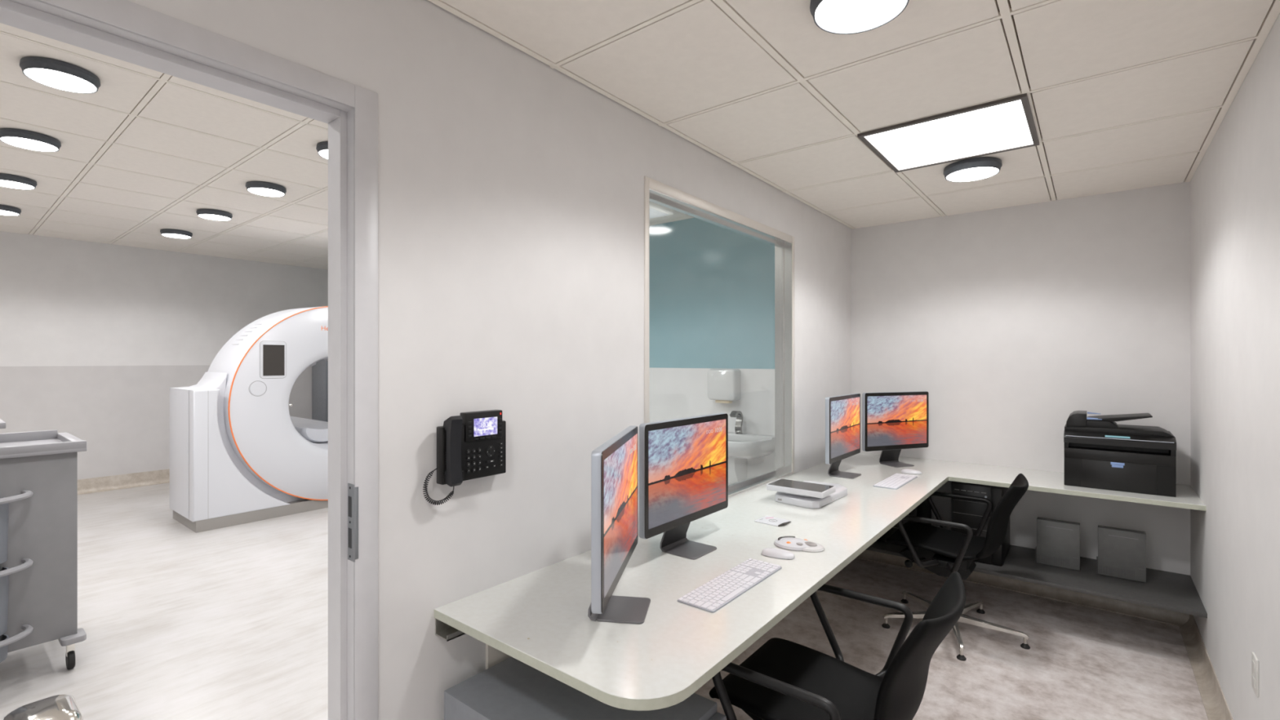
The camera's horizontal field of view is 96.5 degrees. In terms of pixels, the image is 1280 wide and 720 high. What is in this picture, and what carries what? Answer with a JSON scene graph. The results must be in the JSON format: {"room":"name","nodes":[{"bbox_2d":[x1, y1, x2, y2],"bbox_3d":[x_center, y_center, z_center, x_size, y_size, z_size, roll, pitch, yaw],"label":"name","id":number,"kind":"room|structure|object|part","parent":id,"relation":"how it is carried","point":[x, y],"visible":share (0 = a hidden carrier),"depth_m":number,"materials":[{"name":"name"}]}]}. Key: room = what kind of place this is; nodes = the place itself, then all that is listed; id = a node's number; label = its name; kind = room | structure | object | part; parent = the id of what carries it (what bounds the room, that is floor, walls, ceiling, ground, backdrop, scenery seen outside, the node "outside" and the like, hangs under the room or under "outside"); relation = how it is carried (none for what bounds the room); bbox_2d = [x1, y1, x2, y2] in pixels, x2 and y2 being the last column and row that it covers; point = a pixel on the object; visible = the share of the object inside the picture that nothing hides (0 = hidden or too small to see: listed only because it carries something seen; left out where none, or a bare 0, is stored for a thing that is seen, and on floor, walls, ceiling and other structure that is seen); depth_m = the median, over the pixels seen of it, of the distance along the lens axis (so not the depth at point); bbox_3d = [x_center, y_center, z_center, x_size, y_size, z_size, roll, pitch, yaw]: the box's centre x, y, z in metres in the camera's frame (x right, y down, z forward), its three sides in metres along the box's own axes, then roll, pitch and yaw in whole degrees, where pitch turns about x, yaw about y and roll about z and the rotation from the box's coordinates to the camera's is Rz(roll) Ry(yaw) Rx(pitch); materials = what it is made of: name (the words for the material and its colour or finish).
{"room":"scanner control room","nodes":[
{"label":"scanner control room","id":0,"kind":"room"},
{"bbox_2d":[0,231,328,479],"bbox_3d":[-6.189,0.027,6.050,0.100,2.830,6.950,0,0,39],"label":"wall","id":1,"kind":"structure","parent":0,"point":[95,338],"depth_m":6.41,"materials":[{"name":"paint"}]},
{"bbox_2d":[77,468,169,494],"bbox_3d":[-6.130,1.365,6.003,0.050,0.155,6.950,0,0,39],"label":"baseboard","id":2,"kind":"structure","parent":1,"relation":"attached to","point":[93,485],"depth_m":6.42,"materials":[{"name":"plastic"}]},
{"bbox_2d":[0,22,694,269],"bbox_3d":[-3.395,-1.317,3.823,7.045,0.061,6.950,0,0,39],"label":"ceiling","id":3,"kind":"structure","parent":0,"point":[138,156],"depth_m":3.80,"materials":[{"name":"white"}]},
{"bbox_2d":[0,204,21,215],"bbox_3d":[-5.382,-1.261,4.799,0.254,0.053,0.254,0,0,39],"label":"ceiling lamp","id":4,"kind":"object","parent":3,"relation":"attached to","point":[5,210],"visible":1,"depth_m":4.79,"materials":[{"name":"white plastic"}]},
{"bbox_2d":[0,209,18,215],"bbox_3d":[-5.382,-1.240,4.799,0.227,0.010,0.227,0,0,39],"label":"diffuser","id":5,"kind":"object","parent":4,"relation":"attached to","point":[5,212],"depth_m":4.82,"materials":[{"name":"white plastic"}]},
{"bbox_2d":[0,173,37,189],"bbox_3d":[-4.450,-1.261,4.044,0.254,0.053,0.254,0,0,39],"label":"ceiling lamp","id":6,"kind":"object","parent":3,"relation":"attached to","point":[8,180],"visible":1,"depth_m":4.01,"materials":[{"name":"white plastic"}]},
{"bbox_2d":[0,179,34,189],"bbox_3d":[-4.450,-1.240,4.044,0.227,0.010,0.227,0,0,39],"label":"diffuser","id":7,"kind":"object","parent":6,"relation":"attached to","point":[14,184],"depth_m":4.03,"materials":[{"name":"white plastic"}]},
{"bbox_2d":[0,128,61,151],"bbox_3d":[-3.514,-1.261,3.292,0.254,0.053,0.254,0,0,39],"label":"ceiling lamp","id":8,"kind":"object","parent":3,"relation":"attached to","point":[24,139],"visible":1,"depth_m":3.25,"materials":[{"name":"white plastic"}]},
{"bbox_2d":[0,137,57,151],"bbox_3d":[-3.514,-1.240,3.292,0.227,0.010,0.227,0,0,39],"label":"diffuser","id":9,"kind":"object","parent":8,"relation":"attached to","point":[37,144],"depth_m":3.27,"materials":[{"name":"white plastic"}]},
{"bbox_2d":[19,56,100,93],"bbox_3d":[-2.576,-1.261,2.544,0.254,0.053,0.254,0,0,39],"label":"ceiling lamp","id":10,"kind":"object","parent":3,"relation":"attached to","point":[51,73],"visible":1,"depth_m":2.50,"materials":[{"name":"white plastic"}]},
{"bbox_2d":[23,68,96,93],"bbox_3d":[-2.576,-1.240,2.544,0.227,0.010,0.227,0,0,39],"label":"diffuser","id":11,"kind":"object","parent":10,"relation":"attached to","point":[70,80],"depth_m":2.52,"materials":[{"name":"white plastic"}]},
{"bbox_2d":[160,228,192,238],"bbox_3d":[-4.644,-1.261,5.726,0.254,0.053,0.254,0,0,39],"label":"ceiling lamp","id":12,"kind":"object","parent":3,"relation":"attached to","point":[177,233],"visible":1,"depth_m":5.66,"materials":[{"name":"white plastic"}]},
{"bbox_2d":[162,233,190,238],"bbox_3d":[-4.644,-1.240,5.726,0.227,0.010,0.227,0,0,39],"label":"diffuser","id":13,"kind":"object","parent":12,"relation":"attached to","point":[171,235],"depth_m":5.70,"materials":[{"name":"white plastic"}]},
{"bbox_2d":[195,208,232,221],"bbox_3d":[-3.705,-1.261,4.978,0.254,0.053,0.254,0,0,39],"label":"ceiling lamp","id":14,"kind":"object","parent":3,"relation":"attached to","point":[210,214],"visible":1,"depth_m":4.91,"materials":[{"name":"white plastic"}]},
{"bbox_2d":[198,213,230,220],"bbox_3d":[-3.705,-1.240,4.978,0.227,0.010,0.227,0,0,39],"label":"diffuser","id":15,"kind":"object","parent":14,"relation":"attached to","point":[210,216],"depth_m":4.95,"materials":[{"name":"white plastic"}]},
{"bbox_2d":[245,181,286,196],"bbox_3d":[-2.767,-1.261,4.231,0.254,0.053,0.254,0,0,39],"label":"ceiling lamp","id":16,"kind":"object","parent":3,"relation":"attached to","point":[260,188],"visible":1,"depth_m":4.17,"materials":[{"name":"white plastic"}]},
{"bbox_2d":[248,187,284,196],"bbox_3d":[-2.767,-1.240,4.231,0.227,0.010,0.227,0,0,39],"label":"diffuser","id":17,"kind":"object","parent":16,"relation":"attached to","point":[268,192],"depth_m":4.21,"materials":[{"name":"white plastic"}]},
{"bbox_2d":[315,141,328,159],"bbox_3d":[-1.828,-1.261,3.483,0.254,0.053,0.254,0,0,39],"label":"ceiling lamp","id":18,"kind":"object","parent":3,"relation":"attached to","point":[322,148],"visible":0.31,"depth_m":3.39,"materials":[{"name":"white"}]},
{"bbox_2d":[319,149,328,159],"bbox_3d":[-1.828,-1.240,3.483,0.227,0.010,0.227,0,0,39],"label":"diffuser","id":19,"kind":"object","parent":18,"relation":"attached to","point":[323,153],"depth_m":3.43,"materials":[{"name":"white plastic"}]},
{"bbox_2d":[648,208,668,218],"bbox_3d":[-0.152,-1.286,5.025,0.600,0.004,0.570,0,0,39],"label":"ceiling panel","id":20,"kind":"object","parent":3,"relation":"attached to","point":[653,213],"visible":0.24,"depth_m":5.04,"materials":[{"name":"grey plastic"}]},
{"bbox_2d":[128,0,851,719],"bbox_3d":[-0.600,0.027,1.597,0.101,2.830,6.950,0,0,39],"label":"wall","id":21,"kind":"structure","parent":0,"point":[511,188],"depth_m":1.72,"materials":[{"name":"paint"}]},
{"bbox_2d":[0,0,377,719],"bbox_3d":[-1.048,0.386,1.036,0.116,2.112,1.111,0,0,39],"label":"door frame","id":22,"kind":"structure","parent":21,"relation":"in","point":[125,30],"depth_m":1.40,"materials":[{"name":"paint"}]},
{"bbox_3d":[-0.704,0.397,1.402,0.034,0.188,0.010,0,0,39],"label":"strike plate","id":23,"kind":"part","parent":22,"relation":"part of","materials":[{"name":"silver metal"}]},
{"bbox_2d":[422,409,506,505],"bbox_3d":[-0.482,0.269,1.602,0.078,0.243,0.259,0,0,39],"label":"wall phone","id":24,"kind":"object","parent":21,"relation":"attached to","point":[471,445],"visible":1,"depth_m":1.60,"materials":[{"name":"black plastic"}]},
{"bbox_3d":[-0.543,0.341,1.539,0.084,0.099,0.026,0,0,-35],"label":"coiled cord","id":25,"kind":"part","parent":24,"relation":"part of","materials":[{"name":"black plastic"}]},
{"bbox_3d":[-0.455,0.188,1.642,0.030,0.081,0.126,0,0,39],"label":"screen panel","id":26,"kind":"part","parent":24,"relation":"part of","materials":[{"name":"black plastic"}]},
{"bbox_2d":[485,644,511,669],"bbox_3d":[0.376,1.042,2.731,0.012,0.600,2.660,0,0,39],"label":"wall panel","id":27,"kind":"object","parent":21,"relation":"attached to","point":[494,656],"visible":0.02,"depth_m":1.70,"materials":[{"name":"white paint"}]},
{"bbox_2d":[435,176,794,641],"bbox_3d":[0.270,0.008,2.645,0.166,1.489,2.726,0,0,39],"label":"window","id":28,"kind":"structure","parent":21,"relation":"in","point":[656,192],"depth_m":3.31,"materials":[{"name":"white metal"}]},
{"bbox_3d":[0.312,0.729,2.612,0.059,0.046,2.726,0,0,39],"label":"support rail","id":29,"kind":"part","parent":28,"relation":"part of","materials":[{"name":"grey metal"}]},
{"bbox_2d":[434,453,1205,711],"bbox_3d":[1.214,0.693,2.334,1.818,0.025,3.422,0,0,39],"label":"desk","id":30,"kind":"object","parent":21,"relation":"attached to","point":[540,619],"visible":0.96,"depth_m":1.70,"materials":[{"name":"laminate"}]},
{"bbox_2d":[587,426,650,624],"bbox_3d":[-0.052,0.444,1.556,0.146,0.472,0.524,0,0,9],"label":"monitor","id":31,"kind":"object","parent":30,"relation":"on","point":[615,463],"visible":1,"depth_m":1.46,"materials":[{"name":"silver metal"}]},
{"bbox_2d":[639,413,728,559],"bbox_3d":[0.176,0.444,2.046,0.146,0.472,0.524,0,0,39],"label":"monitor","id":32,"kind":"object","parent":30,"relation":"on","point":[683,462],"visible":1,"depth_m":2.01,"materials":[{"name":"black"}]},
{"bbox_2d":[677,558,781,612],"bbox_3d":[0.284,0.677,1.740,0.121,0.006,0.430,0,0,39],"label":"keyboard","id":33,"kind":"object","parent":30,"relation":"on","point":[710,597],"visible":1,"depth_m":1.71,"materials":[{"name":"white plastic"}]},
{"bbox_2d":[754,515,791,526],"bbox_3d":[0.563,0.675,2.405,0.130,0.014,0.110,0,0,42],"label":"card","id":34,"kind":"object","parent":30,"relation":"on","point":[768,520],"visible":1,"depth_m":2.40,"materials":[{"name":"white paper"}]},
{"bbox_2d":[761,547,795,559],"bbox_3d":[0.480,0.668,1.986,0.112,0.023,0.058,0,0,27],"label":"mouse","id":35,"kind":"object","parent":30,"relation":"on","point":[775,553],"visible":1,"depth_m":1.97,"materials":[{"name":"grey plastic"}]},
{"bbox_2d":[773,536,824,552],"bbox_3d":[0.581,0.669,2.087,0.180,0.022,0.126,0,0,29],"label":"pad","id":36,"kind":"object","parent":30,"relation":"on","point":[788,543],"visible":1,"depth_m":2.06,"materials":[{"name":"grey plastic"}]},
{"bbox_2d":[774,480,847,508],"bbox_3d":[0.858,0.652,2.834,0.246,0.056,0.448,0,0,39],"label":"station","id":37,"kind":"object","parent":30,"relation":"on","point":[804,501],"visible":0.64,"depth_m":2.70,"materials":[{"name":"grey plastic"}]},
{"bbox_2d":[766,479,835,497],"bbox_3d":[0.767,0.611,2.728,0.278,0.027,0.172,0,0,39],"label":"tablet","id":38,"kind":"object","parent":37,"relation":"on","point":[797,487],"visible":1,"depth_m":2.69,"materials":[{"name":"grey plastic"}]},
{"bbox_3d":[0.767,0.598,2.728,0.266,0.001,0.160,0,0,39],"label":"glass","id":39,"kind":"part","parent":38,"relation":"part of","materials":[{"name":"grey glass"}]},
{"bbox_2d":[825,393,861,479],"bbox_3d":[1.210,0.444,3.372,0.146,0.472,0.524,0,0,39],"label":"monitor","id":40,"kind":"object","parent":30,"relation":"on","point":[842,412],"visible":1,"depth_m":3.33,"materials":[{"name":"black"}]},
{"bbox_2d":[872,473,917,489],"bbox_3d":[1.434,0.677,3.200,0.121,0.006,0.430,0,0,40],"label":"keyboard","id":41,"kind":"object","parent":30,"relation":"on","point":[896,481],"visible":1,"depth_m":3.18,"materials":[{"name":"white plastic"}]},
{"bbox_2d":[862,391,928,467],"bbox_3d":[1.666,0.444,3.705,0.524,0.472,0.146,0,0,-20],"label":"monitor","id":42,"kind":"object","parent":30,"relation":"on","point":[892,422],"visible":1,"depth_m":3.70,"materials":[{"name":"black"}]},
{"bbox_2d":[901,469,921,474],"bbox_3d":[1.630,0.668,3.432,0.112,0.023,0.058,0,0,31],"label":"mouse","id":43,"kind":"object","parent":30,"relation":"on","point":[904,471],"visible":1,"depth_m":3.41,"materials":[{"name":"white plastic"}]},
{"bbox_2d":[1063,410,1176,497],"bbox_3d":[2.581,0.485,3.095,0.448,0.391,0.342,0,0,39],"label":"printer","id":44,"kind":"object","parent":30,"relation":"on","point":[1100,452],"visible":1,"depth_m":2.98,"materials":[{"name":"black plastic"}]},
{"bbox_2d":[1081,459,1156,494],"bbox_3d":[2.481,0.604,2.967,0.299,0.145,0.005,0,0,39],"label":"paper tray","id":45,"kind":"object","parent":44,"relation":"on","point":[1134,476],"depth_m":2.96,"materials":[{"name":"black plastic"}]},
{"bbox_3d":[2.600,0.376,3.119,0.446,0.028,0.282,0,0,39],"label":"scanner lid","id":46,"kind":"part","parent":44,"relation":"part of","materials":[{"name":"black plastic"}]},
{"bbox_2d":[1087,413,1152,421],"bbox_3d":[2.607,0.310,3.114,0.267,0.041,0.219,0,0,39],"label":"document tray","id":47,"kind":"object","parent":44,"relation":"on","point":[1122,417],"depth_m":3.07,"materials":[{"name":"black plastic"}]},
{"bbox_3d":[2.582,0.415,3.096,0.448,0.062,0.340,0,0,39],"label":"control panel","id":48,"kind":"part","parent":44,"relation":"part of","materials":[{"name":"black plastic"}]},
{"bbox_3d":[2.480,0.504,2.968,0.445,0.051,0.004,0,0,39],"label":"door","id":49,"kind":"part","parent":44,"relation":"part of","materials":[{"name":"black plastic"}]},
{"bbox_2d":[0,482,1208,719],"bbox_3d":[-2.644,1.472,3.225,9.164,0.060,7.150,0,0,39],"label":"floor","id":50,"kind":"structure","parent":0,"point":[178,622],"depth_m":2.94,"materials":[{"name":"plastic"}]},
{"bbox_2d":[0,418,86,669],"bbox_3d":[-3.043,0.861,2.490,0.757,1.162,0.862,0,0,39],"label":"trolley","id":51,"kind":"object","parent":50,"relation":"on","point":[38,469],"visible":1,"depth_m":2.59,"materials":[{"name":"grey metal"}]},
{"bbox_2d":[0,418,5,428],"bbox_3d":[-3.152,0.351,2.462,0.360,0.142,0.543,0,0,39],"label":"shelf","id":52,"kind":"object","parent":51,"relation":"attached to","point":[2,424],"depth_m":2.56,"materials":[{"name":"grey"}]},
{"bbox_2d":[0,429,86,458],"bbox_3d":[-3.097,0.398,2.532,0.570,0.062,0.862,0,0,39],"label":"tray","id":53,"kind":"object","parent":51,"relation":"on","point":[43,444],"depth_m":2.67,"materials":[{"name":"grey plastic"}]},
{"bbox_2d":[3,694,83,719],"bbox_3d":[-1.720,1.226,1.645,0.235,0.432,0.153,0,0,39],"label":"bin","id":54,"kind":"object","parent":50,"relation":"on","point":[59,707],"visible":1,"depth_m":1.65,"materials":[{"name":"silver metal"}]},
{"bbox_2d":[169,306,328,533],"bbox_3d":[-3.246,0.445,5.911,0.756,1.995,2.400,0,0,39],"label":"scanner","id":55,"kind":"object","parent":50,"relation":"on","point":[237,455],"visible":0.56,"depth_m":5.12,"materials":[{"name":"white plastic"}]},
{"bbox_2d":[289,416,328,442],"bbox_3d":[-4.125,1.065,6.610,2.210,0.755,0.440,0,0,39],"label":"table","id":56,"kind":"object","parent":55,"relation":"attached to","point":[313,430],"visible":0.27,"depth_m":5.93,"materials":[{"name":"white plastic"}]},
{"bbox_2d":[311,359,328,422],"bbox_3d":[-4.227,0.567,8.034,0.455,1.750,0.540,0,0,39],"label":"tall cabinet","id":57,"kind":"object","parent":50,"relation":"on","point":[319,371],"visible":0.04,"depth_m":7.79,"materials":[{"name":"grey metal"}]},
{"bbox_3d":[-4.139,0.542,7.792,0.015,1.680,0.260,0,0,39],"label":"door","id":58,"kind":"part","parent":57,"relation":"part of","materials":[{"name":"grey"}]},
{"bbox_2d":[444,656,726,719],"bbox_3d":[-0.147,1.167,1.502,0.647,0.550,0.420,0,0,39],"label":"drawer unit","id":59,"kind":"object","parent":50,"relation":"on","point":[511,689],"visible":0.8,"depth_m":1.50,"materials":[{"name":"grey metal"}]},
{"bbox_3d":[0.085,0.987,1.317,0.028,0.150,0.406,0,0,39],"label":"drawer","id":60,"kind":"part","parent":59,"relation":"part of","materials":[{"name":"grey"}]},
{"bbox_2d":[709,571,965,719],"bbox_3d":[0.567,1.023,1.645,0.655,0.839,0.690,0,0,39],"label":"office chair","id":61,"kind":"object","parent":50,"relation":"on","point":[784,679],"visible":0.98,"depth_m":1.62,"materials":[{"name":"black fabric"}]},
{"bbox_3d":[0.366,0.918,1.466,0.343,0.263,0.160,0,0,39],"label":"armrest","id":62,"kind":"part","parent":61,"relation":"part of","materials":[{"name":"black plastic"}]},
{"bbox_3d":[0.495,0.992,1.702,0.433,0.069,0.429,0,0,39],"label":"seat","id":63,"kind":"part","parent":61,"relation":"part of","materials":[{"name":"black fabric"}]},
{"bbox_3d":[0.697,0.918,1.881,0.343,0.263,0.160,0,0,39],"label":"armrest","id":64,"kind":"part","parent":61,"relation":"part of","materials":[{"name":"black"}]},
{"bbox_3d":[0.738,0.804,1.509,0.220,0.424,0.446,0,0,39],"label":"backrest","id":65,"kind":"part","parent":61,"relation":"part of","materials":[{"name":"black plastic"}]},
{"bbox_2d":[881,473,1030,661],"bbox_3d":[1.692,1.023,3.057,0.655,0.839,0.690,0,0,39],"label":"office chair","id":66,"kind":"object","parent":50,"relation":"on","point":[942,551],"visible":0.98,"depth_m":2.97,"materials":[{"name":"black"}]},
{"bbox_3d":[1.481,1.388,3.083,0.332,0.068,0.040,0,0,2],"label":"leg","id":67,"kind":"part","parent":66,"relation":"part of","materials":[{"name":"silver metal"}]},
{"bbox_3d":[1.616,1.388,3.255,0.040,0.068,0.332,0,0,-16],"label":"leg","id":68,"kind":"part","parent":66,"relation":"part of","materials":[{"name":"silver metal"}]},
{"bbox_3d":[1.471,1.061,3.026,0.152,0.025,0.017,0,0,-36],"label":"lever","id":69,"kind":"part","parent":66,"relation":"part of","materials":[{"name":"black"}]},
{"bbox_3d":[1.491,0.918,2.878,0.343,0.263,0.160,0,0,39],"label":"armrest","id":70,"kind":"part","parent":66,"relation":"part of","materials":[{"name":"black plastic"}]},
{"bbox_3d":[1.620,0.992,3.114,0.433,0.069,0.429,0,0,39],"label":"seat","id":71,"kind":"part","parent":66,"relation":"part of","materials":[{"name":"black fabric"}]},
{"bbox_3d":[1.821,0.918,3.293,0.343,0.263,0.160,0,0,39],"label":"armrest","id":72,"kind":"part","parent":66,"relation":"part of","materials":[{"name":"black plastic"}]},
{"bbox_3d":[1.863,0.804,2.921,0.220,0.424,0.446,0,0,39],"label":"backrest","id":73,"kind":"part","parent":66,"relation":"part of","materials":[{"name":"black fabric"}]},
{"bbox_2d":[648,217,774,484],"bbox_3d":[-1.237,0.027,6.612,7.145,2.830,0.100,0,0,39],"label":"wall","id":74,"kind":"structure","parent":0,"point":[712,286],"depth_m":5.06,"materials":[{"name":"teal paint"}]},
{"bbox_2d":[707,368,741,403],"bbox_3d":[0.720,0.223,4.915,0.270,0.292,0.115,0,0,39],"label":"dispenser","id":75,"kind":"object","parent":74,"relation":"attached to","point":[724,385],"visible":1,"depth_m":4.86,"materials":[{"name":"white plastic"}]},
{"bbox_2d":[715,400,732,403],"bbox_3d":[0.720,0.356,4.915,0.140,0.027,0.055,0,0,39],"label":"paper towel","id":76,"kind":"object","parent":75,"relation":"hanging from","point":[716,401],"depth_m":4.88,"materials":[{"name":"beige paper"}]},
{"bbox_2d":[728,431,774,483],"bbox_3d":[0.767,0.826,4.670,0.580,0.412,0.440,0,0,39],"label":"basin","id":77,"kind":"object","parent":74,"relation":"attached to","point":[741,447],"visible":0.48,"depth_m":4.62,"materials":[{"name":"grey ceramic"}]},
{"bbox_2d":[729,410,742,434],"bbox_3d":[0.807,0.524,4.777,0.060,0.199,0.142,0,0,39],"label":"tap","id":78,"kind":"object","parent":77,"relation":"on","point":[738,428],"visible":1,"depth_m":4.79,"materials":[{"name":"silver metal"}]},
{"bbox_3d":[0.767,0.717,4.670,0.580,0.170,0.440,0,0,39],"label":"bowl","id":79,"kind":"part","parent":77,"relation":"part of","materials":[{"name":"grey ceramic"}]},
{"bbox_2d":[427,0,1279,229],"bbox_3d":[0.411,-1.000,1.327,1.818,0.061,5.998,0,0,39],"label":"ceiling","id":80,"kind":"structure","parent":0,"point":[1122,95],"depth_m":1.94,"materials":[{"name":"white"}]},
{"bbox_2d":[809,0,909,34],"bbox_3d":[0.579,-0.944,1.504,0.254,0.053,0.254,0,0,39],"label":"ceiling lamp","id":81,"kind":"object","parent":80,"relation":"attached to","point":[833,16],"visible":1,"depth_m":1.52,"materials":[{"name":"white plastic"}]},
{"bbox_2d":[857,93,1039,173],"bbox_3d":[1.357,-0.966,2.501,0.604,0.015,0.604,0,0,39],"label":"recessed light","id":82,"kind":"object","parent":80,"relation":"in","point":[1006,124],"visible":1,"depth_m":2.46,"materials":[{"name":"grey plastic"}]},
{"bbox_2d":[942,156,1002,182],"bbox_3d":[1.656,-0.944,2.850,0.254,0.053,0.254,0,0,39],"label":"ceiling lamp","id":83,"kind":"object","parent":80,"relation":"attached to","point":[973,169],"visible":0.99,"depth_m":2.79,"materials":[{"name":"white plastic"}]},
{"bbox_2d":[946,167,999,182],"bbox_3d":[1.656,-0.923,2.850,0.227,0.010,0.227,0,0,39],"label":"diffuser","id":84,"kind":"object","parent":83,"relation":"attached to","point":[953,174],"depth_m":2.83,"materials":[{"name":"white plastic"}]},
{"bbox_2d":[851,180,1190,575],"bbox_3d":[2.311,0.027,3.711,1.818,2.830,0.100,0,0,39],"label":"wall","id":85,"kind":"structure","parent":0,"point":[1013,322],"depth_m":3.53,"materials":[{"name":"paint"}]},
{"bbox_2d":[856,549,1189,626],"bbox_3d":[2.264,1.394,3.653,1.818,0.096,0.050,0,0,39],"label":"baseboard","id":86,"kind":"structure","parent":85,"relation":"attached to","point":[1158,615],"depth_m":3.45,"materials":[{"name":"plastic"}]},
{"bbox_2d":[866,541,1207,617],"bbox_3d":[2.092,1.180,3.437,1.818,0.020,0.603,0,0,39],"label":"wall shelf","id":87,"kind":"object","parent":85,"relation":"attached to","point":[1162,589],"visible":0.49,"depth_m":3.03,"materials":[{"name":"grey laminate"}]},
{"bbox_2d":[875,496,931,546],"bbox_3d":[1.736,0.946,3.767,0.254,0.448,0.404,0,0,39],"label":"computer tower","id":88,"kind":"object","parent":87,"relation":"on","point":[923,509],"visible":0.02,"depth_m":3.64,"materials":[{"name":"black plastic"}]},
{"bbox_3d":[1.597,0.946,3.633,0.204,0.440,0.012,0,0,39],"label":"panel","id":89,"kind":"part","parent":88,"relation":"part of","materials":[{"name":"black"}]},
{"bbox_2d":[951,481,1009,566],"bbox_3d":[2.068,0.946,3.464,0.254,0.448,0.404,0,0,39],"label":"computer tower","id":90,"kind":"object","parent":87,"relation":"on","point":[969,513],"visible":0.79,"depth_m":3.32,"materials":[{"name":"black plastic"}]},
{"bbox_3d":[1.929,0.946,3.329,0.204,0.440,0.012,0,0,39],"label":"panel","id":91,"kind":"part","parent":90,"relation":"part of","materials":[{"name":"black plastic"}]},
{"bbox_2d":[1035,516,1079,570],"bbox_3d":[2.373,1.042,3.249,0.203,0.256,0.057,0,0,39],"label":"equipment box","id":92,"kind":"object","parent":87,"relation":"on","point":[1058,541],"visible":1,"depth_m":3.23,"materials":[{"name":"grey metal"}]},
{"bbox_2d":[1096,524,1146,582],"bbox_3d":[2.588,1.041,3.077,0.203,0.258,0.057,0,0,39],"label":"equipment box","id":93,"kind":"object","parent":87,"relation":"on","point":[1122,553],"visible":1,"depth_m":3.05,"materials":[{"name":"grey metal"}]},
{"bbox_2d":[1190,13,1279,719],"bbox_3d":[1.163,0.027,0.731,0.100,2.830,6.193,0,0,39],"label":"wall","id":94,"kind":"structure","parent":0,"point":[1235,185],"depth_m":2.05,"materials":[{"name":"paint"}]},
{"bbox_2d":[1178,614,1233,719],"bbox_3d":[1.104,1.394,0.778,0.050,0.096,5.993,0,0,39],"label":"baseboard","id":95,"kind":"structure","parent":94,"relation":"attached to","point":[1215,705],"depth_m":2.56,"materials":[{"name":"plastic"}]},
{"bbox_2d":[1251,651,1258,697],"bbox_3d":[1.972,1.007,1.833,0.007,0.116,0.070,0,0,39],"label":"wall outlet","id":96,"kind":"object","parent":94,"relation":"attached to","point":[1255,662],"visible":1,"depth_m":1.82,"materials":[{"name":"grey plastic"}]},
{"bbox_2d":[1252,659,1254,671],"bbox_3d":[1.970,0.983,1.834,0.002,0.028,0.034,0,0,39],"label":"socket","id":97,"kind":"object","parent":96,"relation":"attached to","point":[1253,660],"depth_m":1.83,"materials":[{"name":"grey plastic"}]},
{"bbox_2d":[1252,674,1254,687],"bbox_3d":[1.970,1.031,1.834,0.002,0.028,0.034,0,0,39],"label":"socket","id":98,"kind":"object","parent":96,"relation":"attached to","point":[1253,675],"depth_m":1.83,"materials":[{"name":"grey plastic"}]}
]}

